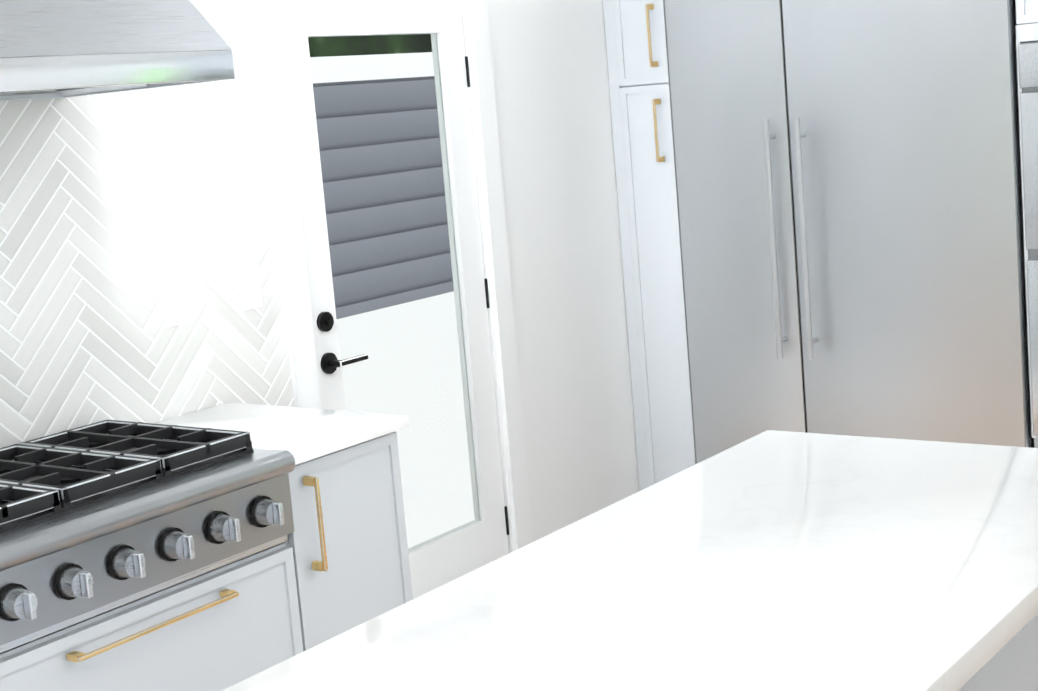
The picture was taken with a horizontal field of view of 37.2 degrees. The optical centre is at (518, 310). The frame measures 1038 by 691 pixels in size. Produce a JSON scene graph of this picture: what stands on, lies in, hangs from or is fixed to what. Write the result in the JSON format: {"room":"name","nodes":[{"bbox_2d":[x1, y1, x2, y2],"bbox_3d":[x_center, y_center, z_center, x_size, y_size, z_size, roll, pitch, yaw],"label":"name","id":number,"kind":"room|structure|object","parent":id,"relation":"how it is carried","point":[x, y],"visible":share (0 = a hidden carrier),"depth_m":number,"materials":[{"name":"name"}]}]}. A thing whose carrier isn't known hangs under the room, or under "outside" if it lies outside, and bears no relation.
{"room":"kitchen","nodes":[
{"label":"kitchen","id":0,"kind":"room"},
{"bbox_2d":[0,0,639,552],"bbox_3d":[-0.593,-0.126,4.648,0.150,2.440,4.600,1,10,37],"label":"wall","id":1,"kind":"structure","parent":0,"point":[116,208],"depth_m":4.25,"materials":[{"name":"paint"}]},
{"bbox_2d":[0,0,234,101],"bbox_3d":[-1.160,-0.778,3.227,0.607,0.662,0.870,1,10,37],"label":"range hood","id":2,"kind":"object","parent":1,"relation":"attached to","point":[49,49],"visible":1,"depth_m":3.19,"materials":[{"name":"silver metal"}]},
{"bbox_2d":[161,279,187,327],"bbox_3d":[-0.912,-0.021,4.086,0.009,0.120,0.072,1,10,37],"label":"light switch","id":3,"kind":"object","parent":1,"relation":"attached to","point":[174,303],"visible":1,"depth_m":4.08,"materials":[{"name":"white plastic"}]},
{"bbox_2d":[239,265,262,310],"bbox_3d":[-0.747,-0.065,4.308,0.009,0.120,0.072,1,10,37],"label":"light switch","id":4,"kind":"object","parent":1,"relation":"attached to","point":[250,280],"visible":1,"depth_m":4.30,"materials":[{"name":"white plastic"}]},
{"bbox_2d":[251,0,532,550],"bbox_3d":[-0.348,-0.021,4.840,0.018,2.140,1.060,1,10,37],"label":"door frame","id":5,"kind":"structure","parent":1,"relation":"attached to","point":[283,177],"depth_m":5.06,"materials":[{"name":"white wood"}]},
{"bbox_2d":[279,0,508,598],"bbox_3d":[-0.351,0.028,4.855,0.105,2.028,0.852,1,10,37],"label":"exterior door","id":6,"kind":"structure","parent":1,"relation":"in","point":[480,540],"depth_m":5.00,"materials":[{"name":"white wood"}]},
{"bbox_2d":[1015,0,1037,31],"bbox_3d":[2.033,-1.264,4.786,0.808,0.662,0.614,1,10,37],"label":"upper cabinet","id":7,"kind":"object","parent":0,"relation":"attached to","point":[1026,10],"depth_m":4.81,"materials":[{"name":"grey paint"}]},
{"bbox_3d":[-0.913,1.392,3.177,6.310,0.100,10.950,1,10,37],"label":"floor","id":8,"kind":"structure","parent":0,"visible":0},
{"bbox_2d":[0,420,303,690],"bbox_3d":[-0.979,0.819,3.424,0.706,0.974,0.860,1,10,37],"label":"range","id":9,"kind":"object","parent":8,"relation":"on","point":[138,556],"visible":0.98,"depth_m":3.28,"materials":[{"name":"grey metal"}]},
{"bbox_2d":[285,432,412,650],"bbox_3d":[-0.636,0.760,3.952,0.626,0.888,0.395,1,10,37],"label":"base cabinet","id":10,"kind":"object","parent":8,"relation":"on","point":[347,541],"visible":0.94,"depth_m":3.70,"materials":[{"name":"grey paint"}]},
{"bbox_2d":[153,403,408,464],"bbox_3d":[-0.659,0.304,3.891,0.652,0.030,0.415,1,10,37],"label":"countertop","id":11,"kind":"structure","parent":10,"relation":"on","point":[301,435],"depth_m":3.77,"materials":[{"name":"stone"}]},
{"bbox_2d":[603,0,695,490],"bbox_3d":[0.661,-0.414,5.979,0.264,2.436,0.614,1,10,37],"label":"tall cabinet","id":12,"kind":"object","parent":8,"relation":"on","point":[641,107],"depth_m":5.75,"materials":[{"name":"grey paint"}]},
{"bbox_2d":[664,0,1033,463],"bbox_3d":[1.256,-0.254,5.502,1.241,2.150,0.680,1,10,37],"label":"fridge","id":13,"kind":"object","parent":8,"relation":"on","point":[849,185],"visible":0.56,"depth_m":5.24,"materials":[{"name":"silver metal"}]},
{"bbox_2d":[958,613,1037,690],"bbox_3d":[-0.432,1.102,1.397,0.846,0.877,4.531,1,10,37],"label":"kitchen island","id":14,"kind":"object","parent":8,"relation":"on","point":[1011,664],"depth_m":2.22,"materials":[{"name":"grey paint"}]},
{"bbox_2d":[222,430,1037,690],"bbox_3d":[-0.460,0.649,1.315,0.845,0.042,4.553,1,10,37],"label":"island countertop","id":15,"kind":"structure","parent":14,"relation":"on","point":[770,560],"depth_m":2.33,"materials":[{"name":"stone"}]},
{"bbox_2d":[1031,428,1037,447],"bbox_3d":[2.191,0.591,5.042,0.808,0.450,0.614,1,10,37],"label":"base cabinet","id":16,"kind":"object","parent":8,"relation":"on","point":[1035,437],"depth_m":5.02,"materials":[{"name":"grey paint"}]},
{"bbox_2d":[1018,42,1037,434],"bbox_3d":[2.089,-0.256,4.885,0.778,1.252,0.655,1,10,37],"label":"double oven","id":17,"kind":"object","parent":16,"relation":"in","point":[1028,64],"visible":0.96,"depth_m":4.85,"materials":[{"name":"silver metal"}]},
{"label":"outside","id":18,"kind":"structure","parent":0,"visible":0},
{"bbox_2d":[308,34,474,548],"bbox_3d":[0.353,-0.838,6.806,0.020,3.700,5.600,1,10,37],"label":"glass pane","id":19,"kind":"structure","parent":18,"point":[339,181],"depth_m":5.72,"materials":[{"name":"glass"}]}
]}

